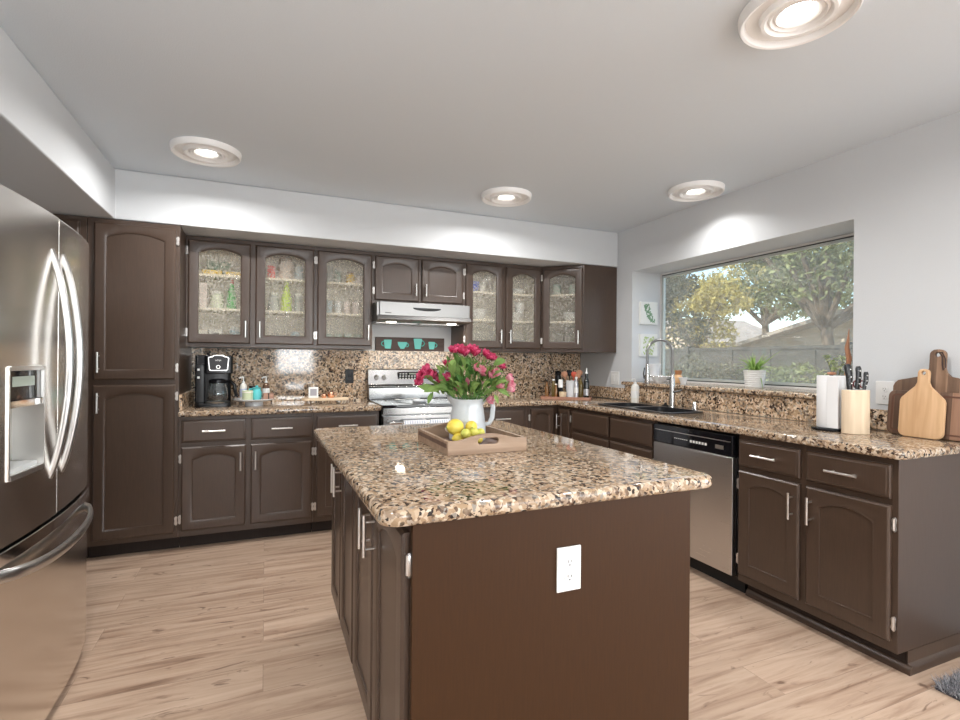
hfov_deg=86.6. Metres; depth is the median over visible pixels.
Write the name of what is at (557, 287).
drinking glass
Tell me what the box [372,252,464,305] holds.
upper cabinet
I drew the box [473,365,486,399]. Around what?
flower
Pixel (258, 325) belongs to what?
upper cabinet
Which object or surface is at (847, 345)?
carving
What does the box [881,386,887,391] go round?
socket
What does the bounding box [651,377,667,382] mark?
ceramic bowl
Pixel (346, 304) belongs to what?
drinking glass
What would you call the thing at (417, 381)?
flower
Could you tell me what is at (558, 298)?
shelf
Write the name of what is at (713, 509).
dishwasher
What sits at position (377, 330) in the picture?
wall
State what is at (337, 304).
drinking glass
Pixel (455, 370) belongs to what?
foliage
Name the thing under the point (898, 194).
wall
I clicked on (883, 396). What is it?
socket
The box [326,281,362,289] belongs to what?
shelf
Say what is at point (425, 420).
dish towel
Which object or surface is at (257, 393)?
creamer
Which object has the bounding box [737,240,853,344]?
tree
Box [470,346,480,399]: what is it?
flower
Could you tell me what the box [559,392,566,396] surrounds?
salt bowl
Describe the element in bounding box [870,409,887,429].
backsplash
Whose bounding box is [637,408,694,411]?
basin
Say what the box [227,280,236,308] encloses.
bottle
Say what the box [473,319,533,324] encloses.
shelf
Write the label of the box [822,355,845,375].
variegated plant
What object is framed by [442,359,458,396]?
flower
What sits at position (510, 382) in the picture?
flower
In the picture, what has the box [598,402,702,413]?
sink
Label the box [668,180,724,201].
recessed light
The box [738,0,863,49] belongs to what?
recessed light
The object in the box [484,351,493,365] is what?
flower
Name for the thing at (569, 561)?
socket
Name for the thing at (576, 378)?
vinegar bottle
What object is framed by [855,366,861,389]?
kitchen knife
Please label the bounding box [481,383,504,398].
flower
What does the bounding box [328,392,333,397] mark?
bowl
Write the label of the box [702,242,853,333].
tree
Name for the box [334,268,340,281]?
jar
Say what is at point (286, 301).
bottle
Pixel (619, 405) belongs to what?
basin
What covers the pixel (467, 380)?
flower
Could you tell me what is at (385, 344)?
cup
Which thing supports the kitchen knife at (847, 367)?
in the knife block
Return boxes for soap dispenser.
[631,378,638,402]
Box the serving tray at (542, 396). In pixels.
[540,395,591,399]
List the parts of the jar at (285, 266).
lid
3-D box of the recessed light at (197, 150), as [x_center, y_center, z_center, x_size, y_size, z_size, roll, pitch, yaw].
[-1.553,-1.175,2.893,0.362,0.033,0.362,0,0,-23]
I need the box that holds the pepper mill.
[555,371,560,396]
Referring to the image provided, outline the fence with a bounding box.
[665,342,852,383]
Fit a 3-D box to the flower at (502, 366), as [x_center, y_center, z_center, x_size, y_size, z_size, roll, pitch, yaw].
[0.049,0.109,2.182,0.142,0.216,0.037,0,0,-23]
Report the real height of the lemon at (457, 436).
0.045 m
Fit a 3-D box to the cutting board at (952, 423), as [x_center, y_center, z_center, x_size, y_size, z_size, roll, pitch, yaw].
[2.101,0.256,2.387,0.047,0.215,0.330,0,0,-23]
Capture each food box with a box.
[199,283,208,307]
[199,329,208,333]
[202,269,222,273]
[207,261,230,274]
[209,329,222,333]
[225,272,240,275]
[267,265,274,277]
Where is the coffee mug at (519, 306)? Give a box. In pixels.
[515,302,523,313]
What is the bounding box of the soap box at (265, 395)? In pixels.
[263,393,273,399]
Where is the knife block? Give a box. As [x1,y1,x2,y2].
[841,389,869,434]
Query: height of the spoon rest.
0.018 m
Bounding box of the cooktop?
[368,398,451,407]
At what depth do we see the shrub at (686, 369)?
10.73 m
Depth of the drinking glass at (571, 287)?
4.69 m
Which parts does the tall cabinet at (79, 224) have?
door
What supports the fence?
on the ground
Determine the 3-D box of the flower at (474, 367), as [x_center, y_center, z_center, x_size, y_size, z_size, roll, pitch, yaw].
[-0.021,0.113,2.135,0.038,0.207,0.085,0,0,-23]
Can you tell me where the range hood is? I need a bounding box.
[372,301,470,326]
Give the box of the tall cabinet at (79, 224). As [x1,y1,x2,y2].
[53,214,88,557]
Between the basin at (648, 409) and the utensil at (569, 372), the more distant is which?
the utensil at (569, 372)
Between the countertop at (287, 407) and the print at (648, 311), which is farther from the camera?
the print at (648, 311)
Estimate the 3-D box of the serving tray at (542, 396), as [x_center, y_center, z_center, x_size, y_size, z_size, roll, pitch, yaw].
[0.784,0.341,4.627,0.450,0.024,0.220,0,0,15]
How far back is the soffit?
3.44 m
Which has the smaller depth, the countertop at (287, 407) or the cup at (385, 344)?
the countertop at (287, 407)
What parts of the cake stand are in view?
plate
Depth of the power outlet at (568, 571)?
1.36 m
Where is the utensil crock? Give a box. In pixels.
[566,380,577,396]
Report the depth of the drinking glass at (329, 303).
4.03 m
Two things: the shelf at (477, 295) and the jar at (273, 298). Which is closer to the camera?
the jar at (273, 298)
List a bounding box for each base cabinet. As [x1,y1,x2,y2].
[178,413,313,546]
[311,411,378,531]
[484,406,525,426]
[526,405,571,438]
[572,408,657,459]
[736,435,959,675]
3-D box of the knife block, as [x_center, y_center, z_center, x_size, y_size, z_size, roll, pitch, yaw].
[1.850,0.254,2.510,0.124,0.216,0.096,0,0,-1]
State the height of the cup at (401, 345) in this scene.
0.060 m
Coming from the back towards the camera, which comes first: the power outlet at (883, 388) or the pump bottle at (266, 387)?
the pump bottle at (266, 387)
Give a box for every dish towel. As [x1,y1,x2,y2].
[404,419,426,423]
[429,419,449,422]
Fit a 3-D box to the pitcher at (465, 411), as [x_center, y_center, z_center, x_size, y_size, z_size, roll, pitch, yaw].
[-0.049,0.242,2.170,0.165,0.188,0.165,0,0,42]
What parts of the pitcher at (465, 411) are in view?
handle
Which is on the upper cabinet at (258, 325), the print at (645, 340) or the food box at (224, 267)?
the food box at (224, 267)
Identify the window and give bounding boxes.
[660,233,853,389]
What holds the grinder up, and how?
on the serving tray at (542, 396)
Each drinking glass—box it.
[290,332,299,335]
[326,300,332,312]
[334,301,341,312]
[343,301,350,313]
[352,302,358,313]
[553,284,561,294]
[569,285,574,293]
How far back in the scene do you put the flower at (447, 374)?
2.13 m
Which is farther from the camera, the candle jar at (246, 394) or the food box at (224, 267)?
the food box at (224, 267)
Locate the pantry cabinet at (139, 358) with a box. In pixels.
[86,217,191,557]
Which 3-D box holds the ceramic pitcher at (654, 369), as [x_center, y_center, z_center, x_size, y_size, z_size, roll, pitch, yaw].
[1.508,0.112,4.440,0.140,0.155,0.120,0,0,24]
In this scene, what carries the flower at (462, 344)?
in the pitcher at (465, 411)
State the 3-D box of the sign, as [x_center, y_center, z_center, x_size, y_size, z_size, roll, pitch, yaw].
[-0.616,-0.139,4.528,0.625,0.118,0.026,0,0,-23]
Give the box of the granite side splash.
[179,389,193,410]
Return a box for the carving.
[844,330,852,388]
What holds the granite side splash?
on the countertop at (287, 407)
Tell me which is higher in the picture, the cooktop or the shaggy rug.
the cooktop
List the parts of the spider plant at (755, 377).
pot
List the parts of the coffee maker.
water tank, warming plate, lid, control panel, handle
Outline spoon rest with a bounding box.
[412,399,434,402]
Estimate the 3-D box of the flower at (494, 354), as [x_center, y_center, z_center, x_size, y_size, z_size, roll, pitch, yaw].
[0.028,0.091,2.173,0.099,0.252,0.037,0,0,-23]
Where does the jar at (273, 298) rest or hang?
on the upper cabinet at (258, 325)
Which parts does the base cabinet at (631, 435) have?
drawer, door, door, drawer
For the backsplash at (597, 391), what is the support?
attached to the wall at (898, 194)
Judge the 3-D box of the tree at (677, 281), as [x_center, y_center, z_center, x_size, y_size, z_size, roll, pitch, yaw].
[4.352,-0.721,14.966,3.071,4.253,4.416,0,0,-23]
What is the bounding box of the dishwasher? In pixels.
[654,422,747,592]
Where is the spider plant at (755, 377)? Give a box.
[735,352,778,387]
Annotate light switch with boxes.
[611,371,618,384]
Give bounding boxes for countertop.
[178,400,380,416]
[314,420,711,526]
[481,396,959,459]
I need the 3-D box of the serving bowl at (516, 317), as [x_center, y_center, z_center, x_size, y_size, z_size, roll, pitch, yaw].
[0.317,-0.388,4.721,0.170,0.060,0.170,0,0,-23]
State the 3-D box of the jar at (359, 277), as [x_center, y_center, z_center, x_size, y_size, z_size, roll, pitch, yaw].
[-0.990,-0.658,4.170,0.056,0.090,0.055,0,0,-23]
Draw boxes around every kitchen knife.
[844,364,852,389]
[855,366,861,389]
[862,372,868,389]
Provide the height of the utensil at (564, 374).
0.225 m
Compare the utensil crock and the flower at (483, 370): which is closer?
the flower at (483, 370)
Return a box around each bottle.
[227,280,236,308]
[239,376,246,398]
[262,376,269,398]
[281,282,291,310]
[545,380,548,396]
[551,379,554,396]
[554,384,557,396]
[574,377,577,396]
[578,376,582,396]
[583,368,588,397]
[674,370,681,382]
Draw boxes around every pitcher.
[446,395,494,439]
[645,364,660,381]
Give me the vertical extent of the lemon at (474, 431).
0.035 m
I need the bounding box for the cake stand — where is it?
[233,398,271,405]
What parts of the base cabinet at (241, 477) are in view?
drawer, handle, door, door, drawer, handle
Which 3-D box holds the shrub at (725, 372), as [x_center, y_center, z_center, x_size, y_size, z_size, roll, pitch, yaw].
[4.880,0.728,10.255,1.238,1.370,1.523,0,0,-23]
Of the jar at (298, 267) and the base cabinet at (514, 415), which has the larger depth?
the base cabinet at (514, 415)
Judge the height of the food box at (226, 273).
0.030 m
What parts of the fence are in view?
post, cap rail, post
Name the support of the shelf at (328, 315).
attached to the upper cabinet at (358, 262)
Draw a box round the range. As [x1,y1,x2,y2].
[367,369,451,425]
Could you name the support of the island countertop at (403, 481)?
on the kitchen island
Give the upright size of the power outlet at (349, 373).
0.118 m
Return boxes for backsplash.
[191,348,579,403]
[589,385,624,399]
[625,385,815,422]
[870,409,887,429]
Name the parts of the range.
handle, oven door, rail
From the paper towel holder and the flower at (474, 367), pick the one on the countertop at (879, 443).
the paper towel holder
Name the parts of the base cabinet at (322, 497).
door, drawer, handle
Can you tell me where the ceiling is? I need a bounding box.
[0,0,959,232]
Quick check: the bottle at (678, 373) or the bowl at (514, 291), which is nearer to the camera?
the bottle at (678, 373)
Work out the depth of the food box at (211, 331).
3.69 m
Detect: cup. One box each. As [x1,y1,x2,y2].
[328,392,336,397]
[381,340,391,348]
[398,342,408,348]
[414,339,424,348]
[428,342,436,348]
[479,283,485,291]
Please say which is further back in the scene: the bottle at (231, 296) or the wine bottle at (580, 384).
the wine bottle at (580, 384)
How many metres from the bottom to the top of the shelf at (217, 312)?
0.016 m
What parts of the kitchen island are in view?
handle, door, handle, door, door, handle, handle, door, panel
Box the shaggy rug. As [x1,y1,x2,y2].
[930,665,959,700]
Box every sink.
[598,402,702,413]
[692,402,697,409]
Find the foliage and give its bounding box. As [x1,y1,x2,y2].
[417,352,514,403]
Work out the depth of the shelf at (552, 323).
4.78 m
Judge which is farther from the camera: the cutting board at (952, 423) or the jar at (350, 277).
the jar at (350, 277)
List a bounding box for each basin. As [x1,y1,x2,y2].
[607,404,646,406]
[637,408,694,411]
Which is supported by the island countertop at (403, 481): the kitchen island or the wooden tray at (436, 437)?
the wooden tray at (436, 437)
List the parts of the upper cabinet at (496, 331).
door, door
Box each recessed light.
[169,136,241,166]
[481,187,531,206]
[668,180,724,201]
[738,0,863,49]
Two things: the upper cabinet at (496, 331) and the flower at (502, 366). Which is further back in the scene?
the upper cabinet at (496, 331)
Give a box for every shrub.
[665,352,716,378]
[685,362,743,379]
[761,361,826,383]
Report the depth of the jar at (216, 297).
3.73 m
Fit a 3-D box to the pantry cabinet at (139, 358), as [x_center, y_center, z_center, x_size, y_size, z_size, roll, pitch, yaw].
[-2.294,0.182,3.474,0.493,2.120,0.659,0,0,-23]
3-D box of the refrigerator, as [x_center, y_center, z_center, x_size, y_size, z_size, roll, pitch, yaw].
[-1.835,0.374,1.635,0.891,1.745,0.890,0,0,-23]
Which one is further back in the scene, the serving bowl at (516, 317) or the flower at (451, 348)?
the serving bowl at (516, 317)
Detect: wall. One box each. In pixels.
[191,325,579,372]
[580,111,959,430]
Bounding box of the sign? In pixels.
[375,337,443,350]
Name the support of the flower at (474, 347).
in the pitcher at (465, 411)
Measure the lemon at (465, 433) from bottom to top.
0.038 m
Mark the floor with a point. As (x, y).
(249, 629)
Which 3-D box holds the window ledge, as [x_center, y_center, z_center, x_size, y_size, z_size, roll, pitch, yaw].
[1.808,0.208,3.691,0.402,0.032,1.930,0,0,-23]
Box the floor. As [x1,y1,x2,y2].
[45,530,959,719]
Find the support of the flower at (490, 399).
in the pitcher at (465, 411)
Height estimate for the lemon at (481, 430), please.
0.036 m
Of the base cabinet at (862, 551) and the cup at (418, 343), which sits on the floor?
the base cabinet at (862, 551)
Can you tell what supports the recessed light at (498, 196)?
in the ceiling
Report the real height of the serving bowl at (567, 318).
0.050 m
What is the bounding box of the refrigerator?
[0,184,92,719]
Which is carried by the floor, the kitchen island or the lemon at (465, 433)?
the kitchen island
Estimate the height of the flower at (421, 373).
0.176 m
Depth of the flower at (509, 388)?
2.12 m
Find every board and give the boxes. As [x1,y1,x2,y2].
[301,397,348,403]
[886,390,959,441]
[893,349,959,392]
[898,369,946,439]
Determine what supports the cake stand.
on the countertop at (287, 407)
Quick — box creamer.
[249,385,261,399]
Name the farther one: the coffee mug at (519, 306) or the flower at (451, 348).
the coffee mug at (519, 306)
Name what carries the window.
in the wall at (898, 194)
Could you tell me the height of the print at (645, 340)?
0.200 m
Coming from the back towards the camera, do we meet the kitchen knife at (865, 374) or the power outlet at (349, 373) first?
the power outlet at (349, 373)
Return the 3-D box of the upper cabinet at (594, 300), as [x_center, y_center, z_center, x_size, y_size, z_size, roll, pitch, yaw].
[0.845,-0.462,4.826,0.646,0.780,0.609,0,0,-23]
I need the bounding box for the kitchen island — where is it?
[330,461,690,719]
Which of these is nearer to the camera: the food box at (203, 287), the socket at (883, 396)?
the socket at (883, 396)
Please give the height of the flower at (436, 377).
0.162 m
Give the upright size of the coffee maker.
0.366 m
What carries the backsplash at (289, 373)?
attached to the wall at (377, 330)
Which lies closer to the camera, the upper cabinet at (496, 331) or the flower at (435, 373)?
the flower at (435, 373)
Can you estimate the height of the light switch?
0.120 m
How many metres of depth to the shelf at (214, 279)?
3.89 m
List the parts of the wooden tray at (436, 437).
handle, handle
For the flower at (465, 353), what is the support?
in the pitcher at (465, 411)
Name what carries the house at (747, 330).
on the ground
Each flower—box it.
[414,376,446,394]
[416,370,448,394]
[420,363,452,397]
[426,368,453,397]
[433,370,454,398]
[435,373,455,398]
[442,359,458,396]
[443,372,458,398]
[448,344,462,399]
[456,343,466,392]
[460,347,469,357]
[465,377,469,398]
[467,344,477,398]
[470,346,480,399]
[471,362,481,398]
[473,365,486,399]
[477,348,490,380]
[477,352,497,398]
[477,370,495,399]
[479,368,500,398]
[480,363,506,397]
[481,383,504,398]
[481,396,494,403]
[483,381,515,400]
[483,384,514,401]
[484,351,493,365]
[484,373,513,396]
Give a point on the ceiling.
(595, 109)
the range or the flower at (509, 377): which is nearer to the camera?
the flower at (509, 377)
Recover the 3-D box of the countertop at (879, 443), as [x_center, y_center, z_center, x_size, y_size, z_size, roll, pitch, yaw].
[0.994,0.374,3.463,1.417,0.038,3.200,0,0,-23]
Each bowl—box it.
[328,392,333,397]
[473,311,486,318]
[513,290,524,293]
[513,314,522,320]
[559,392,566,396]
[563,316,574,320]
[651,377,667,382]
[678,377,687,383]
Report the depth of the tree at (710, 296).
16.54 m
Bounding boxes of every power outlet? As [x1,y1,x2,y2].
[345,369,353,382]
[556,545,580,592]
[876,381,893,404]
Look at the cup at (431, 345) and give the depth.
4.60 m
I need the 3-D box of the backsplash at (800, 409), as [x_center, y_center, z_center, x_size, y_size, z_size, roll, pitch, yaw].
[1.669,0.293,3.633,0.043,0.132,1.910,0,0,-23]
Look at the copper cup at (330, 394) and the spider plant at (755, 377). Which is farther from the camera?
the copper cup at (330, 394)
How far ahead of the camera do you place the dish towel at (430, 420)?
3.88 m
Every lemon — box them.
[446,419,463,434]
[451,433,463,440]
[461,429,470,437]
[465,421,476,429]
[470,428,479,435]
[478,428,484,433]
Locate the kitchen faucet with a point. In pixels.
(646, 376)
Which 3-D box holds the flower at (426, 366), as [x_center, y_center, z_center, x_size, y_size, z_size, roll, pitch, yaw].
[-0.166,0.114,2.145,0.173,0.203,0.044,0,0,-4]
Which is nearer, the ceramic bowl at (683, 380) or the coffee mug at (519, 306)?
the ceramic bowl at (683, 380)
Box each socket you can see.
[564,556,574,567]
[564,570,574,581]
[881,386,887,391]
[881,394,887,399]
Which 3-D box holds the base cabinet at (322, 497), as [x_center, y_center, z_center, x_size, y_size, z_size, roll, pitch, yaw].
[-1.085,0.815,3.987,0.468,0.874,0.664,0,0,-23]
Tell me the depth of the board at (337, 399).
3.91 m
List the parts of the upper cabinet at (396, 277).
door, door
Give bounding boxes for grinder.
[558,379,562,396]
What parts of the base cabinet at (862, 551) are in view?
handle, door, drawer, handle, handle, moulding, handle, door, drawer, panel, moulding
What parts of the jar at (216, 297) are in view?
lid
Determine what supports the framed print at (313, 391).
on the board at (337, 399)
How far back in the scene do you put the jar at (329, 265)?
4.05 m
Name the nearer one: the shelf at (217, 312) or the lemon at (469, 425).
the lemon at (469, 425)
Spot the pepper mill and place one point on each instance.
(557, 373)
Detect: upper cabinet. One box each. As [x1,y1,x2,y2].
[185,235,315,348]
[314,247,372,349]
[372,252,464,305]
[451,260,541,351]
[536,265,616,352]
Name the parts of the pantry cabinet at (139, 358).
handle, handle, door, door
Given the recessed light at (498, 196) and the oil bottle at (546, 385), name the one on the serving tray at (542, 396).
the oil bottle at (546, 385)
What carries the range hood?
attached to the upper cabinet at (396, 277)
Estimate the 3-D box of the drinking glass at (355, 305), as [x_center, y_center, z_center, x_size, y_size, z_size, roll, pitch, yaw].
[-1.008,-0.418,4.131,0.058,0.100,0.058,0,0,-23]
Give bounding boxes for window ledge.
[621,381,815,398]
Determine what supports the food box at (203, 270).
on the upper cabinet at (258, 325)
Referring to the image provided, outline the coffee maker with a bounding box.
[194,355,236,407]
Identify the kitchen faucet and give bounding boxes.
[643,338,681,407]
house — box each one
[665,318,769,348]
[728,308,852,346]
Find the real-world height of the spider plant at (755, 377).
0.330 m
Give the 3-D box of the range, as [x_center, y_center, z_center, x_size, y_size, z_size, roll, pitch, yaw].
[-0.492,0.668,4.188,0.750,1.179,0.698,0,0,-23]
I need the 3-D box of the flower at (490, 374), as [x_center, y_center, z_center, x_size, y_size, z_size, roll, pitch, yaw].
[0.020,0.128,2.139,0.111,0.178,0.035,0,0,32]
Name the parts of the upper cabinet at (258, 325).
door, door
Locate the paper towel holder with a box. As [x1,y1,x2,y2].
[811,372,846,431]
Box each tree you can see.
[665,263,768,348]
[665,273,712,348]
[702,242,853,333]
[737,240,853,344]
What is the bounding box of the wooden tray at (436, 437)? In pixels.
[418,422,526,455]
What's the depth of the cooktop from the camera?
3.99 m
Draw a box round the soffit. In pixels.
[0,26,617,266]
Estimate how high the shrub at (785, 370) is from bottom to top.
1.416 m
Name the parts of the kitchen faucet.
support arm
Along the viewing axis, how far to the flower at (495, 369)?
2.11 m
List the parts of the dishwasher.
door, control panel, toe panel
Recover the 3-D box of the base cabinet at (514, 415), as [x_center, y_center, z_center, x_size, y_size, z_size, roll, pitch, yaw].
[0.061,0.825,4.469,0.480,0.874,0.664,0,0,-23]
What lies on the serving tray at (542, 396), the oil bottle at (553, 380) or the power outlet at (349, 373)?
the oil bottle at (553, 380)
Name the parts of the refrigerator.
dispenser panel, dispenser trim, dispenser frame, door, freezer drawer, handle, handle, door, handle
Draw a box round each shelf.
[199,273,304,286]
[199,307,304,316]
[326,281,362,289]
[326,313,362,318]
[473,291,533,299]
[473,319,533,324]
[550,294,574,302]
[550,321,574,326]
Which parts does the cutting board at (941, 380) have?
leather cord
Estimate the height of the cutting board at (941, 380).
0.414 m
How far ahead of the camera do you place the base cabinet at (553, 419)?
4.35 m
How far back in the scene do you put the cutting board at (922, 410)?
2.37 m
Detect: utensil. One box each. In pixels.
[561,371,567,379]
[566,370,571,380]
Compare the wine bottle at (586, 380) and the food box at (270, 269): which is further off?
the wine bottle at (586, 380)
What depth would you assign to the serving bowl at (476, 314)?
4.51 m
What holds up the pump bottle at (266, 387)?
on the cake stand
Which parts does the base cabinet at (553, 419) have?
door, door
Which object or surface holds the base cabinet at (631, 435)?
on the floor
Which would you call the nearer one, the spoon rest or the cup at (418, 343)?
the spoon rest
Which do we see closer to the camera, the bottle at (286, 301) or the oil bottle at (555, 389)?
the bottle at (286, 301)
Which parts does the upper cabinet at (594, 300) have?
frame, door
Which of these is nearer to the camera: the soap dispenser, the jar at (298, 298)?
the jar at (298, 298)
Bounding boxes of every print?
[308,387,317,397]
[639,302,657,324]
[639,334,656,356]
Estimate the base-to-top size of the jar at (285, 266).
0.165 m
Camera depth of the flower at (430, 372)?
2.12 m
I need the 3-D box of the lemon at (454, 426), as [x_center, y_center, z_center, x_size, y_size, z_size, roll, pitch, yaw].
[-0.100,0.270,2.053,0.068,0.066,0.069,0,0,8]
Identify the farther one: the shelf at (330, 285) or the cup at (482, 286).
the cup at (482, 286)
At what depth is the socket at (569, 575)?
1.36 m
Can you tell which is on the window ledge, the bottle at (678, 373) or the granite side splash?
the bottle at (678, 373)
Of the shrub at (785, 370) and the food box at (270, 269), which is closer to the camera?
the food box at (270, 269)
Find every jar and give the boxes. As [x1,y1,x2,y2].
[210,291,223,307]
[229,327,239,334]
[242,390,252,399]
[268,293,278,310]
[278,258,293,278]
[294,264,302,279]
[294,293,302,311]
[327,263,332,281]
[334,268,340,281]
[346,272,354,282]
[356,274,362,283]
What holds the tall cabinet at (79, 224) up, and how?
on the floor
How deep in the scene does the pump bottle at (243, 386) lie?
3.75 m
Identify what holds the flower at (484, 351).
in the pitcher at (465, 411)
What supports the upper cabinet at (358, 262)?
attached to the wall at (377, 330)
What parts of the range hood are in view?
panel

